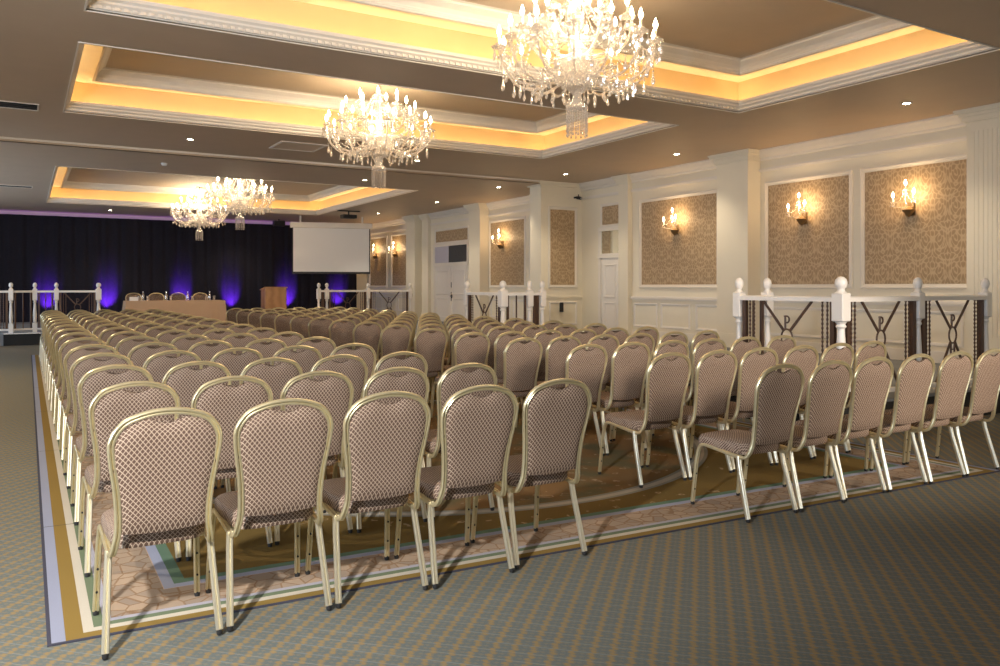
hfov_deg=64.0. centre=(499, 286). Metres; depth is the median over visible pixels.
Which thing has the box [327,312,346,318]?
banquet chair
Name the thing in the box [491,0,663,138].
chandelier
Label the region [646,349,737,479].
banquet chair
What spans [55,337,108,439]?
banquet chair
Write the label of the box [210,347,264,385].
banquet chair
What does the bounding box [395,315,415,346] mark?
banquet chair
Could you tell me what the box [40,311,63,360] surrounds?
banquet chair
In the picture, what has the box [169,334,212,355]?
banquet chair
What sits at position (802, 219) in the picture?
wall sconce
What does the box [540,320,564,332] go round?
banquet chair
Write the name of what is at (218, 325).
banquet chair
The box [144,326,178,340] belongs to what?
banquet chair
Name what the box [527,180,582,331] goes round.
column
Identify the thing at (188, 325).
banquet chair
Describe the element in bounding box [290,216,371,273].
projection screen
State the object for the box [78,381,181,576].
banquet chair
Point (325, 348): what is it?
banquet chair
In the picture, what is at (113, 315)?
banquet chair
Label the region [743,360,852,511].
banquet chair
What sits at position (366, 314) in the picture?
banquet chair
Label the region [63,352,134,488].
banquet chair
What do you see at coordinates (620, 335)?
banquet chair
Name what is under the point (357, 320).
banquet chair
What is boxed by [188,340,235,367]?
banquet chair
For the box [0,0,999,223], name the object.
ceiling
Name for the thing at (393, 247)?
wall sconce
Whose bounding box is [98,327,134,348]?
banquet chair
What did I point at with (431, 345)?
banquet chair
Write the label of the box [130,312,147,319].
banquet chair
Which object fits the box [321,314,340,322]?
banquet chair
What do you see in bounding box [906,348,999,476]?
banquet chair
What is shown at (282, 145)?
access hatch
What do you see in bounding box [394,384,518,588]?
banquet chair
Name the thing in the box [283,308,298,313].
banquet chair
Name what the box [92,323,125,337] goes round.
banquet chair
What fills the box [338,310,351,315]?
banquet chair
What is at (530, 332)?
banquet chair
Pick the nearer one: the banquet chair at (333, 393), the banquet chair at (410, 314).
the banquet chair at (333, 393)
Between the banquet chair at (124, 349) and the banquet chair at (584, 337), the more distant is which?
the banquet chair at (584, 337)
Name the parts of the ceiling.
cornice, cornice, cornice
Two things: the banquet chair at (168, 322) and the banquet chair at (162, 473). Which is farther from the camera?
the banquet chair at (168, 322)
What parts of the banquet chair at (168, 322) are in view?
backrest, frame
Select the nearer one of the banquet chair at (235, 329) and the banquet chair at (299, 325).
the banquet chair at (235, 329)
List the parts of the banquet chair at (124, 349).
frame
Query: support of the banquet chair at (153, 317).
on the rug
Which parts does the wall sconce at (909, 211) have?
lamp shade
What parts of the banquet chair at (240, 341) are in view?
frame, backrest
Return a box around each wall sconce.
[371,244,376,258]
[388,242,396,256]
[491,229,503,248]
[661,208,678,235]
[786,193,806,225]
[890,179,916,216]
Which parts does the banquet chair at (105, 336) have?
frame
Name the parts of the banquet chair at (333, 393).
leg, frame, backrest, seat, leg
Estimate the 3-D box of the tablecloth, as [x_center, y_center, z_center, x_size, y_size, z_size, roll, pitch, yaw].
[-8.604,0.729,21.178,2.582,0.719,0.824,0,0,-31]
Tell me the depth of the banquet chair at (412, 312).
14.88 m
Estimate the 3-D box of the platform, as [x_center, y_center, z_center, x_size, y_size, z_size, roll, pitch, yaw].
[-5.486,1.242,16.365,15.300,0.296,24.260,0,0,-31]
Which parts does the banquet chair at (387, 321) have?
backrest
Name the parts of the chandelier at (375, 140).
drip dish, arm, arm, arm, arm, arm, drip dish, arm, arm, arm, drip dish, dish, lamp shade, stem, arm, arm, drip dish, arm, drip dish, arm, arm, arm, arm, drip dish, arm, drip dish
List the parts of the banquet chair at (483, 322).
backrest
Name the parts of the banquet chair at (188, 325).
backrest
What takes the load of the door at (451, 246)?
in the wall at (852, 232)
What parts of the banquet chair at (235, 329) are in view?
frame, backrest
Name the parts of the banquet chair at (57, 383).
leg, leg, frame, backrest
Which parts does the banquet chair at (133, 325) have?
backrest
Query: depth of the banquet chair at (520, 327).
10.50 m
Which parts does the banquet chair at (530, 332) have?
frame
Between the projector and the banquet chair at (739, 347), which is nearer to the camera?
the banquet chair at (739, 347)
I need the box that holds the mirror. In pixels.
[601,230,617,253]
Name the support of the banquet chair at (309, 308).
on the rug
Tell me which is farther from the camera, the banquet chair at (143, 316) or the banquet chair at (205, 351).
the banquet chair at (143, 316)
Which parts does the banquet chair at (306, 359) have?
frame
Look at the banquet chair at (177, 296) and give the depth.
22.11 m
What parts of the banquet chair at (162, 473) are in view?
leg, leg, seat, frame, backrest, leg, leg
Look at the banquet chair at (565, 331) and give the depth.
9.73 m
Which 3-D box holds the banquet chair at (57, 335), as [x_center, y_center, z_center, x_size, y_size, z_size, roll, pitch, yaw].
[-4.842,0.912,9.049,0.436,0.916,0.570,0,0,-31]
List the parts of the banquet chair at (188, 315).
backrest, frame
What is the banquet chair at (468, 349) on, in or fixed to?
on the rug
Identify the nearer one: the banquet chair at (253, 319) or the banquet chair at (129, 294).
the banquet chair at (253, 319)
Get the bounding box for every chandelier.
[169,187,227,240]
[204,177,274,229]
[321,84,435,188]
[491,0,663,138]
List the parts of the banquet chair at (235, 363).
frame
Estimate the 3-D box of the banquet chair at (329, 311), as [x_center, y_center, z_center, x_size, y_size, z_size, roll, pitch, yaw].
[-3.588,0.912,16.234,0.436,0.916,0.570,0,0,-30]
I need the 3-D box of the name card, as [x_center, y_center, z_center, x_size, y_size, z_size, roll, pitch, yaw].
[-9.421,0.319,20.576,0.200,0.100,0.080,0,0,-31]
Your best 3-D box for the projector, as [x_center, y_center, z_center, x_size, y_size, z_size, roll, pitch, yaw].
[-4.679,-2.220,24.693,0.720,0.240,0.330,0,0,-31]
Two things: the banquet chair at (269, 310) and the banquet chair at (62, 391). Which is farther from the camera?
the banquet chair at (269, 310)
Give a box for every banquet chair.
[39,310,60,356]
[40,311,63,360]
[41,313,66,365]
[42,314,67,370]
[43,316,71,376]
[45,319,76,382]
[46,321,80,390]
[48,324,84,399]
[50,328,93,410]
[52,332,100,423]
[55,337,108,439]
[59,344,120,459]
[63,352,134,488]
[67,310,84,316]
[69,311,90,318]
[70,364,153,524]
[72,312,92,320]
[75,314,97,322]
[78,316,102,327]
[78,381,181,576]
[82,318,109,329]
[87,320,119,332]
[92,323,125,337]
[92,407,222,659]
[94,309,111,314]
[98,311,115,317]
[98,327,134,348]
[102,312,121,319]
[106,331,148,352]
[107,313,129,320]
[112,315,137,323]
[115,336,161,361]
[118,317,143,325]
[120,309,134,313]
[124,320,150,330]
[125,293,141,300]
[125,310,143,314]
[127,342,179,373]
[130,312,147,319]
[133,322,165,335]
[137,313,158,319]
[142,350,202,389]
[144,315,166,322]
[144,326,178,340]
[145,309,162,312]
[149,293,163,299]
[151,310,165,314]
[153,317,178,325]
[154,329,193,346]
[158,311,178,315]
[162,319,187,329]
[162,361,231,491]
[165,313,187,318]
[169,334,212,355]
[171,293,185,299]
[172,322,203,332]
[176,314,197,321]
[185,325,219,337]
[186,316,209,324]
[186,375,272,560]
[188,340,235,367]
[193,292,207,299]
[197,318,222,327]
[202,328,237,343]
[205,398,333,631]
[209,321,238,331]
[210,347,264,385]
[219,333,259,354]
[221,357,302,490]
[225,324,256,335]
[226,308,242,324]
[236,309,253,326]
[242,338,287,364]
[246,327,278,342]
[247,310,265,330]
[260,312,281,332]
[262,309,276,313]
[267,331,305,350]
[270,345,321,378]
[273,307,284,311]
[273,310,289,314]
[274,313,295,334]
[274,371,353,544]
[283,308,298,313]
[290,311,304,316]
[290,315,313,342]
[293,336,335,362]
[300,310,312,314]
[302,313,321,318]
[305,391,430,607]
[306,308,320,312]
[308,317,332,341]
[309,354,367,409]
[311,311,328,316]
[319,309,334,313]
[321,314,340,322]
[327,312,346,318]
[328,343,376,405]
[329,319,355,350]
[333,367,429,532]
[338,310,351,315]
[338,316,361,325]
[345,309,356,315]
[346,307,360,311]
[349,314,366,322]
[352,321,381,360]
[355,312,371,319]
[359,310,374,315]
[362,318,386,353]
[365,309,378,314]
[368,316,389,325]
[374,313,392,321]
[374,351,427,467]
[376,321,412,360]
[376,324,411,363]
[377,311,394,319]
[380,317,414,353]
[381,310,396,317]
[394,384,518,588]
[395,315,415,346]
[397,313,416,341]
[400,311,417,337]
[410,320,443,356]
[411,317,441,351]
[413,314,439,346]
[414,328,447,402]
[416,323,445,375]
[419,312,439,318]
[424,363,496,519]
[430,322,476,390]
[430,327,483,402]
[431,332,489,417]
[444,314,464,327]
[444,319,471,356]
[445,316,467,350]
[470,378,591,568]
[472,316,492,325]
[475,318,499,331]
[481,322,506,338]
[485,326,515,371]
[489,331,527,407]
[496,337,542,397]
[504,318,525,329]
[511,321,536,334]
[515,335,581,426]
[522,325,548,340]
[533,330,563,380]
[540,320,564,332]
[552,324,577,338]
[565,344,607,455]
[568,328,596,408]
[582,323,606,334]
[585,334,619,410]
[589,333,654,418]
[592,342,650,455]
[598,352,691,487]
[600,327,628,391]
[603,326,658,406]
[612,340,688,444]
[624,331,687,410]
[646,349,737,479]
[652,338,726,441]
[684,330,719,404]
[689,336,760,429]
[689,347,778,471]
[690,363,804,522]
[733,345,818,464]
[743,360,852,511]
[765,335,795,371]
[786,356,893,500]
[799,343,853,458]
[804,341,886,452]
[829,353,934,491]
[869,351,973,483]
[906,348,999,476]
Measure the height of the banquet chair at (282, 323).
0.916 m
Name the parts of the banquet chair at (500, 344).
seat, backrest, frame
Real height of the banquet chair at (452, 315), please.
0.916 m
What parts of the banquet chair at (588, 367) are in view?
backrest, frame, leg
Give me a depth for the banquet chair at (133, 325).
10.93 m
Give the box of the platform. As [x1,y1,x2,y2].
[0,320,999,420]
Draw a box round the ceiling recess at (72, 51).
[63,42,678,158]
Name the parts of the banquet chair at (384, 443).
leg, leg, seat, frame, backrest, leg, leg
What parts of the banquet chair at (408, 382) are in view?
leg, leg, frame, backrest, leg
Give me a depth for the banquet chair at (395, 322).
10.71 m
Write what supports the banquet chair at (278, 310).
on the rug
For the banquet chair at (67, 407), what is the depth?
6.33 m
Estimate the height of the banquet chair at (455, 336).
0.916 m
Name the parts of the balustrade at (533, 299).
newel post, handrail, newel post, handrail, newel post, newel post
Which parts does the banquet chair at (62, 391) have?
leg, leg, seat, frame, backrest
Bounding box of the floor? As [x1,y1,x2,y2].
[0,345,999,665]
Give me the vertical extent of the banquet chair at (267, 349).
0.916 m
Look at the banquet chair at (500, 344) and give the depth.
8.18 m
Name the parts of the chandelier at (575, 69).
drip dish, bulb, drip dish, bulb, drip dish, drip dish, arm, arm, drip dish, arm, drip dish, bulb, arm, arm, arm, drip dish, drip dish, arm, drip dish, arm, drip dish, arm, arm, arm, drip dish, arm, drip dish, bulb, arm, stem, dish, lamp shade, arm, drip dish, arm, arm, arm, arm, arm, drip dish, arm, arm, drip dish, bulb, drip dish, arm, arm, arm, arm, arm, drip dish, drip dish, drip dish, drip dish, bulb, bulb, drip dish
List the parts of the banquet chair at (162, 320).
backrest, frame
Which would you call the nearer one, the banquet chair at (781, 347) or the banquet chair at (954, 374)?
the banquet chair at (954, 374)
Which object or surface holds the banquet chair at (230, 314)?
on the rug
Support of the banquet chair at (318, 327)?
on the rug
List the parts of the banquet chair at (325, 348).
frame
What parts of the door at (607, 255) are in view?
panel frame, wallpaper panel, raised moulding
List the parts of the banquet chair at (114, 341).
backrest, frame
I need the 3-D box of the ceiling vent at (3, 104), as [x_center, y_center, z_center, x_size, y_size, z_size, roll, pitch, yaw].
[-6.675,-2.404,10.481,1.100,0.012,0.440,0,0,-31]
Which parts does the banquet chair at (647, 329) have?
frame, backrest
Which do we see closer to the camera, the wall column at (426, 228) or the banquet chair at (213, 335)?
the banquet chair at (213, 335)
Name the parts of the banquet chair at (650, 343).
frame, backrest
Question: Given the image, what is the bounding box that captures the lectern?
[260,287,287,310]
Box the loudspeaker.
[273,219,284,225]
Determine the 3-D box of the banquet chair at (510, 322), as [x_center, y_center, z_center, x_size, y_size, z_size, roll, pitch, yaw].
[0.088,0.912,11.830,0.436,0.916,0.570,0,0,-30]
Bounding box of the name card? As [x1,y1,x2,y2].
[129,297,137,300]
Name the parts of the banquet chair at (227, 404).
leg, seat, frame, backrest, leg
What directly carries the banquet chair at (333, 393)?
on the rug
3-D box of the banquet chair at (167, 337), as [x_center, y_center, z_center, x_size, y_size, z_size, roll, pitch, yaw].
[-3.582,0.912,8.703,0.436,0.916,0.570,0,0,-31]
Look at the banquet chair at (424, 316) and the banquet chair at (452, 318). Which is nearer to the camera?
the banquet chair at (452, 318)
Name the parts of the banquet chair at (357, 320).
frame, backrest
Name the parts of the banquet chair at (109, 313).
backrest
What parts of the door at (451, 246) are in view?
transom pane, raised moulding, wallpaper panel, panel frame, transom pane, raised moulding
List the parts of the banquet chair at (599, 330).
backrest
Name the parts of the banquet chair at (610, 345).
backrest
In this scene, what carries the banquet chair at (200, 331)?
on the rug
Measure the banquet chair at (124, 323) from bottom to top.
0.916 m
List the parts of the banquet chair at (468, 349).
leg, frame, backrest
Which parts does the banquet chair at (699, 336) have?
frame, backrest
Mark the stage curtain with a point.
(125, 256)
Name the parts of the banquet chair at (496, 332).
backrest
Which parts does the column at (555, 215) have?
wallpaper panel, panel frame, wainscot frame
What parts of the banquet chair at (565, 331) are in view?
frame, backrest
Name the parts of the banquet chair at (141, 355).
frame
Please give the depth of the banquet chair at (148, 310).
16.38 m
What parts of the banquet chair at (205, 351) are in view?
frame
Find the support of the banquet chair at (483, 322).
on the rug
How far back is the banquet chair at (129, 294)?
21.52 m
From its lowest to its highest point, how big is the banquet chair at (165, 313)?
0.916 m
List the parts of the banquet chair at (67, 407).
leg, leg, seat, frame, backrest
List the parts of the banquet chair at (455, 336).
leg, seat, frame, backrest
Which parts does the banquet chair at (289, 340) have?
backrest, frame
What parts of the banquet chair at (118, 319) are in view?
backrest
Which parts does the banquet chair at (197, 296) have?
backrest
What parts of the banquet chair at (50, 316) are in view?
frame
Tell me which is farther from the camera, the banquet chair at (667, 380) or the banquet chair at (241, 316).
the banquet chair at (241, 316)
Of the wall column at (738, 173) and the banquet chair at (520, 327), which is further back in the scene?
the wall column at (738, 173)
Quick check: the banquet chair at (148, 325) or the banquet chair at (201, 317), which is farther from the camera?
the banquet chair at (201, 317)
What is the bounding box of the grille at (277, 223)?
[275,221,284,225]
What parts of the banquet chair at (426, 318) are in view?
frame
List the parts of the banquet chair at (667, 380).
leg, leg, seat, leg, frame, backrest, leg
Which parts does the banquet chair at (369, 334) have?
backrest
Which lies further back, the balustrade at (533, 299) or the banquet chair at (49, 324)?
the balustrade at (533, 299)
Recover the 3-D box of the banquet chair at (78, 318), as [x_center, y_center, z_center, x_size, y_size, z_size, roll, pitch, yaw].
[-6.932,0.912,13.457,0.436,0.916,0.570,0,0,-31]
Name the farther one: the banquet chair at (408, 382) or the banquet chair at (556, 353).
the banquet chair at (556, 353)
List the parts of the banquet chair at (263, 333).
backrest, frame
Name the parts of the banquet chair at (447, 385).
leg, seat, frame, backrest, leg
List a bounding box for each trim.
[0,136,539,181]
[370,136,966,234]
[372,114,966,228]
[372,292,965,306]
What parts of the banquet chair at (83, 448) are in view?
leg, leg, seat, frame, backrest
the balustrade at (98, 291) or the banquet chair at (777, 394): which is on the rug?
the banquet chair at (777, 394)
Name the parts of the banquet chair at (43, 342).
frame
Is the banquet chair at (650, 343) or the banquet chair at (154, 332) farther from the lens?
the banquet chair at (154, 332)
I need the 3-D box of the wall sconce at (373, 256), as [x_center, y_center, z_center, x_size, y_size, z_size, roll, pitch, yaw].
[-4.707,-1.301,29.736,0.288,0.558,0.380,0,0,-31]
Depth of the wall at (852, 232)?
13.49 m
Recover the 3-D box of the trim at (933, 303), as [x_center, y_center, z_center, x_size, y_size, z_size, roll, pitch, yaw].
[3.425,0.242,16.289,0.060,0.075,33.500,0,0,-31]
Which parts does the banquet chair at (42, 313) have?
frame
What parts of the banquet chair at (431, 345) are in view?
frame, backrest, seat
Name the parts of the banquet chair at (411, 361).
frame, backrest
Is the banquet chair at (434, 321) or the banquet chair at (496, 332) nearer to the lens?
the banquet chair at (496, 332)
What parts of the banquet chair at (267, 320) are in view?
backrest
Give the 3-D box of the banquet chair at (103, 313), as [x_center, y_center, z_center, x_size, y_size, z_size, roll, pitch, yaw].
[-7.522,0.912,15.327,0.436,0.916,0.570,0,0,-31]
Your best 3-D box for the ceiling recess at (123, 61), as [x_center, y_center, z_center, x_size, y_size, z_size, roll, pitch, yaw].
[-1.673,-2.985,11.471,7.510,0.019,3.230,0,0,-31]
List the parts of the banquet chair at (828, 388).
leg, leg, seat, leg, frame, backrest, leg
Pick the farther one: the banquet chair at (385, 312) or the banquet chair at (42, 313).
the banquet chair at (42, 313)
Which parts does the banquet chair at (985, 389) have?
leg, leg, seat, leg, frame, backrest, leg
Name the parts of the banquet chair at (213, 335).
backrest, frame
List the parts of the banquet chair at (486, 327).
frame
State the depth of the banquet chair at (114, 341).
8.19 m
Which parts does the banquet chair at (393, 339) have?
backrest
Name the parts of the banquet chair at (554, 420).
leg, leg, seat, leg, frame, backrest, leg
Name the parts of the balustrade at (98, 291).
newel post, rail, handrail, newel post, handrail, newel post, handrail, newel post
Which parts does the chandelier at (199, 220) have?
stem, lamp shade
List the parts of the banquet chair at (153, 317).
backrest, frame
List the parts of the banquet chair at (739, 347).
seat, frame, backrest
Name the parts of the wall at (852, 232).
panel frame, wallpaper panel, wainscot frame, panel frame, wallpaper panel, wainscot frame, wainscot frame, wallpaper panel, panel frame, wainscot frame, panel frame, wainscot frame, wainscot frame, panel frame, wallpaper panel, wainscot frame, wainscot frame, wallpaper panel, panel frame, wainscot frame, panel frame, wallpaper panel, wainscot frame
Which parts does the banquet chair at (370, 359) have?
frame, backrest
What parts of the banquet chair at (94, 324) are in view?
backrest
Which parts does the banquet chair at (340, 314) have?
backrest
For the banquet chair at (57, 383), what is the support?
on the rug
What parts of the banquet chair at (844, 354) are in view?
leg, frame, backrest, leg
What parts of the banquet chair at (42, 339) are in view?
frame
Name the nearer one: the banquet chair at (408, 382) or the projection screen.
the banquet chair at (408, 382)
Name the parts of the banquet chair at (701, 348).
seat, frame, backrest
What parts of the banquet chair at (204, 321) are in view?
frame, backrest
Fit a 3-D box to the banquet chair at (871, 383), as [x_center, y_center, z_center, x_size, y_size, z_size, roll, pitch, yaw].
[2.311,0.919,5.431,0.436,0.930,0.572,0,0,-31]
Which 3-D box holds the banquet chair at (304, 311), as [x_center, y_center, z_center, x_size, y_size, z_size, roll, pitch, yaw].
[-3.977,0.912,16.002,0.436,0.916,0.570,0,0,-31]
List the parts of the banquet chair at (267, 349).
frame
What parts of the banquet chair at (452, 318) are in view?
frame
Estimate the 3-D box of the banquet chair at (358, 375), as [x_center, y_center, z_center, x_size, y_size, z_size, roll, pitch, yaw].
[-1.207,0.919,5.607,0.436,0.930,0.572,0,0,-30]
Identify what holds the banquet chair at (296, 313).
on the rug
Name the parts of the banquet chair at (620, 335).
frame, backrest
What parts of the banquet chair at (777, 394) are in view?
leg, seat, leg, leg, frame, backrest, leg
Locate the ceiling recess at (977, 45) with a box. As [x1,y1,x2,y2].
[84,0,999,112]
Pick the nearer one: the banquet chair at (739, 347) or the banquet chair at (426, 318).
the banquet chair at (739, 347)
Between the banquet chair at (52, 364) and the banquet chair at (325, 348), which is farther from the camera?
the banquet chair at (52, 364)
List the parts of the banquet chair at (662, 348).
leg, seat, leg, frame, backrest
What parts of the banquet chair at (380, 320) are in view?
frame, backrest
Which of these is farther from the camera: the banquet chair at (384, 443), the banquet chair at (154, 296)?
the banquet chair at (154, 296)
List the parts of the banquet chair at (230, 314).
backrest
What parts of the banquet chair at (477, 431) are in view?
leg, leg, seat, frame, leg, backrest, leg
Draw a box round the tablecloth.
[122,300,226,323]
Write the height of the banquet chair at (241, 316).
0.916 m
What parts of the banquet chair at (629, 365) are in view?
leg, leg, seat, frame, backrest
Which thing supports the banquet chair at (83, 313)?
on the rug
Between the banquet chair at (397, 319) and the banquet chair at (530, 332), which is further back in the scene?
the banquet chair at (397, 319)
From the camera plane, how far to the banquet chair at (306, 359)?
6.22 m
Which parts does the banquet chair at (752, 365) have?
leg, leg, seat, frame, backrest, leg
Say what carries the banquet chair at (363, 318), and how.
on the rug
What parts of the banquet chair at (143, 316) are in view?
backrest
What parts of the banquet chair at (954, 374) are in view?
leg, leg, seat, leg, frame, backrest, leg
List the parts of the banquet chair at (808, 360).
leg, frame, backrest, leg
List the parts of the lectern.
panel, panel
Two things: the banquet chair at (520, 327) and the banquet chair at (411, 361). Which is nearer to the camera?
the banquet chair at (411, 361)
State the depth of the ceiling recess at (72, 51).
11.78 m
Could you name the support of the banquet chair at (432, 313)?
on the rug
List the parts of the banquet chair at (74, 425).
leg, leg, seat, frame, backrest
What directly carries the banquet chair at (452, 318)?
on the rug
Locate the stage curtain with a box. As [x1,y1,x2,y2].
[0,214,356,322]
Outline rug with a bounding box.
[31,355,999,646]
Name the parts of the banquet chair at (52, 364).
leg, frame, backrest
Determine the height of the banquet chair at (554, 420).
0.930 m
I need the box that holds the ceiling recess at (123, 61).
[106,48,565,120]
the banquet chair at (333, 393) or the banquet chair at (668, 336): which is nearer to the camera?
the banquet chair at (333, 393)
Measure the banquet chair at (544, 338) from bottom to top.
0.916 m
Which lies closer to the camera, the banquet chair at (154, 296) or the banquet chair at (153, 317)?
the banquet chair at (153, 317)
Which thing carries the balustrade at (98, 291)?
on the platform
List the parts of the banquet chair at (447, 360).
seat, frame, backrest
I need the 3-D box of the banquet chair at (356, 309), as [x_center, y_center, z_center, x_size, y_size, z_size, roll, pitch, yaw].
[-3.300,0.912,17.527,0.436,0.916,0.570,0,0,-30]
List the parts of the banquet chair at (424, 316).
frame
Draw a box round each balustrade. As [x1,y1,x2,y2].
[0,283,101,332]
[316,283,411,312]
[463,281,545,327]
[733,276,991,391]
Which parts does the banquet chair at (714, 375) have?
leg, leg, leg, seat, frame, backrest, leg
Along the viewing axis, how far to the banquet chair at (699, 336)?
8.30 m
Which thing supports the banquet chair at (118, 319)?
on the rug
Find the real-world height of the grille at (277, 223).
0.150 m
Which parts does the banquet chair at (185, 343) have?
frame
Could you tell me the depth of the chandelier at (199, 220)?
23.25 m
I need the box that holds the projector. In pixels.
[337,210,359,218]
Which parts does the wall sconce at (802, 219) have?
lamp shade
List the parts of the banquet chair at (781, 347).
frame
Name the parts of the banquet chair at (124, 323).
backrest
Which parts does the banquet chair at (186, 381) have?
frame, backrest, leg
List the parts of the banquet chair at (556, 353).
seat, frame, backrest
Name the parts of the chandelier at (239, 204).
dish, stem, lamp shade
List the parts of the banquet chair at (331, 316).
backrest, frame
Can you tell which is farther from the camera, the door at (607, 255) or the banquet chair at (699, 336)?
the door at (607, 255)
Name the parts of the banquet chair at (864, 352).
frame, backrest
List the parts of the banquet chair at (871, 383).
leg, seat, leg, frame, backrest, leg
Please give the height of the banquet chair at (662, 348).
0.930 m
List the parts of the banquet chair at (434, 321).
frame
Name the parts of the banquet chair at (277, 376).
frame, backrest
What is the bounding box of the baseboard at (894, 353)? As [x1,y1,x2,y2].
[395,313,963,362]
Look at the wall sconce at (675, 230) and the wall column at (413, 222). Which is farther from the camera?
the wall column at (413, 222)
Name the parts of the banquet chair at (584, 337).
frame, backrest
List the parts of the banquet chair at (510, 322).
frame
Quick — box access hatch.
[269,141,327,151]
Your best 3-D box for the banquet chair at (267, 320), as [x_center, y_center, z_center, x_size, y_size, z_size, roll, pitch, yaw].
[-4.283,0.912,14.742,0.436,0.916,0.570,0,0,-31]
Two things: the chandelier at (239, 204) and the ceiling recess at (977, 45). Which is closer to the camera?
the ceiling recess at (977, 45)
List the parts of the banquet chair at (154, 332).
backrest, frame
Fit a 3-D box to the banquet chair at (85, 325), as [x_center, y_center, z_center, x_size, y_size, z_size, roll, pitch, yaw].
[-5.935,0.912,11.788,0.436,0.916,0.570,0,0,-30]
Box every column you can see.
[401,215,421,319]
[418,214,430,314]
[463,203,488,319]
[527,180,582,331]
[611,174,632,335]
[707,148,760,346]
[953,102,999,367]
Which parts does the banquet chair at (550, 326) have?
backrest, frame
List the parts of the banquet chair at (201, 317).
backrest, frame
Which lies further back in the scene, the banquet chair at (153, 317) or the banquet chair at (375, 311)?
the banquet chair at (375, 311)
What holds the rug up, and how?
on the floor
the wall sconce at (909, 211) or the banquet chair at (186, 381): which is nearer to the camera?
the banquet chair at (186, 381)
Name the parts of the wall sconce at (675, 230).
lamp shade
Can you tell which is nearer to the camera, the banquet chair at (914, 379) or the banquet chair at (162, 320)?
the banquet chair at (914, 379)
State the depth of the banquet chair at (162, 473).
3.05 m
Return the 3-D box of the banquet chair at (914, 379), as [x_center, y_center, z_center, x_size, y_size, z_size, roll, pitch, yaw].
[2.707,0.919,5.654,0.436,0.930,0.572,0,0,-31]
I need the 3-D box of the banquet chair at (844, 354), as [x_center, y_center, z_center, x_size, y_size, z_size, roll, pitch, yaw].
[2.611,0.919,6.700,0.436,0.930,0.572,0,0,-31]
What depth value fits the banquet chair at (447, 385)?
4.77 m
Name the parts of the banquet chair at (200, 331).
frame, backrest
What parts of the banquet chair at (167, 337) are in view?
backrest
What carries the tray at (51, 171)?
on the ceiling
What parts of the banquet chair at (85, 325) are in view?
backrest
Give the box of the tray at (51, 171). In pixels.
[46,166,417,214]
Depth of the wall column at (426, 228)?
25.92 m
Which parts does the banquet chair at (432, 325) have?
frame, backrest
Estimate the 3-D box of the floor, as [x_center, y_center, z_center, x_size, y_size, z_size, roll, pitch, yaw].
[-3.021,1.440,12.514,15.600,0.100,33.600,0,0,-31]
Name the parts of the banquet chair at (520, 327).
backrest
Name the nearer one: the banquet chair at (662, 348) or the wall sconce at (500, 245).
the banquet chair at (662, 348)
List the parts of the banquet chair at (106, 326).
backrest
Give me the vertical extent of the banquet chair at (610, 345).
0.916 m
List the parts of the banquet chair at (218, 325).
backrest, frame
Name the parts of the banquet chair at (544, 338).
seat, frame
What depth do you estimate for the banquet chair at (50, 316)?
12.95 m
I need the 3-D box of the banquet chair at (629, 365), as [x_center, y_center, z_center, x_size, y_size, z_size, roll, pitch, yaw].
[0.959,0.919,6.818,0.436,0.930,0.572,0,0,-31]
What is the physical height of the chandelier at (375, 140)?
1.560 m
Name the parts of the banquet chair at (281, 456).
leg, leg, seat, frame, backrest, leg, leg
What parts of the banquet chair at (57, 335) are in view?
leg, leg, backrest, frame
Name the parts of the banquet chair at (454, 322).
backrest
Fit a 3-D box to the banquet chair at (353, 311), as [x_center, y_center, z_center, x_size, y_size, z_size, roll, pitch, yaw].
[-3.200,0.912,16.468,0.436,0.916,0.570,0,0,-31]
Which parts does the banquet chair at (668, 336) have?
frame, backrest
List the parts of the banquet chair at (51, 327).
leg, frame, backrest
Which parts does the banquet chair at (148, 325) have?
backrest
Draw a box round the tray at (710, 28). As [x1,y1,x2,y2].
[462,0,874,57]
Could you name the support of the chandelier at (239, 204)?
hanging from the ceiling
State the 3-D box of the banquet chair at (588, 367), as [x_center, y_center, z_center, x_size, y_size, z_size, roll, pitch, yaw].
[0.568,0.919,6.588,0.436,0.930,0.572,0,0,-31]
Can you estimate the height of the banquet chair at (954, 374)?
0.930 m
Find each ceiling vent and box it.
[0,100,38,110]
[0,184,32,187]
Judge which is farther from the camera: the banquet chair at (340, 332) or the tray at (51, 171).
the tray at (51, 171)
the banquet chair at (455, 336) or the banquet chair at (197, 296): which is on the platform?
the banquet chair at (197, 296)
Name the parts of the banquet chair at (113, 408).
leg, leg, seat, frame, backrest, leg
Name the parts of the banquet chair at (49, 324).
leg, backrest, frame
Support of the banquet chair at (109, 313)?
on the rug
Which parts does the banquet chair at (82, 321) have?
backrest, frame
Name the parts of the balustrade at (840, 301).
newel post, newel post, handrail, newel post, handrail, newel post, rail, handrail, newel post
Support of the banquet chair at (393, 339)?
on the rug
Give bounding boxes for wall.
[0,210,366,310]
[367,126,966,351]
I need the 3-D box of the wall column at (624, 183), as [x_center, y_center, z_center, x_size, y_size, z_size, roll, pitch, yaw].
[2.677,-0.510,17.392,0.240,3.800,0.560,0,0,-31]
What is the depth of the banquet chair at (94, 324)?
10.67 m
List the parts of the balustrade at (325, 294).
newel post, newel post, handrail, newel post, handrail, newel post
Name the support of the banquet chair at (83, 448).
on the rug
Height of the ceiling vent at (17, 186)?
0.012 m
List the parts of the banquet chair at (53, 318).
leg, frame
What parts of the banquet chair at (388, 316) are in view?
backrest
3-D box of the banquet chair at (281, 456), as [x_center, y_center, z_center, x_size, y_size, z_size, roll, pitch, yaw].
[-1.004,0.919,3.483,0.436,0.930,0.572,0,0,-31]
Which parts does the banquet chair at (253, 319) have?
frame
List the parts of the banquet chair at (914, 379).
leg, leg, seat, leg, frame, backrest, leg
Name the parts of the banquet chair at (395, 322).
backrest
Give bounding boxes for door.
[433,226,468,321]
[597,202,617,330]

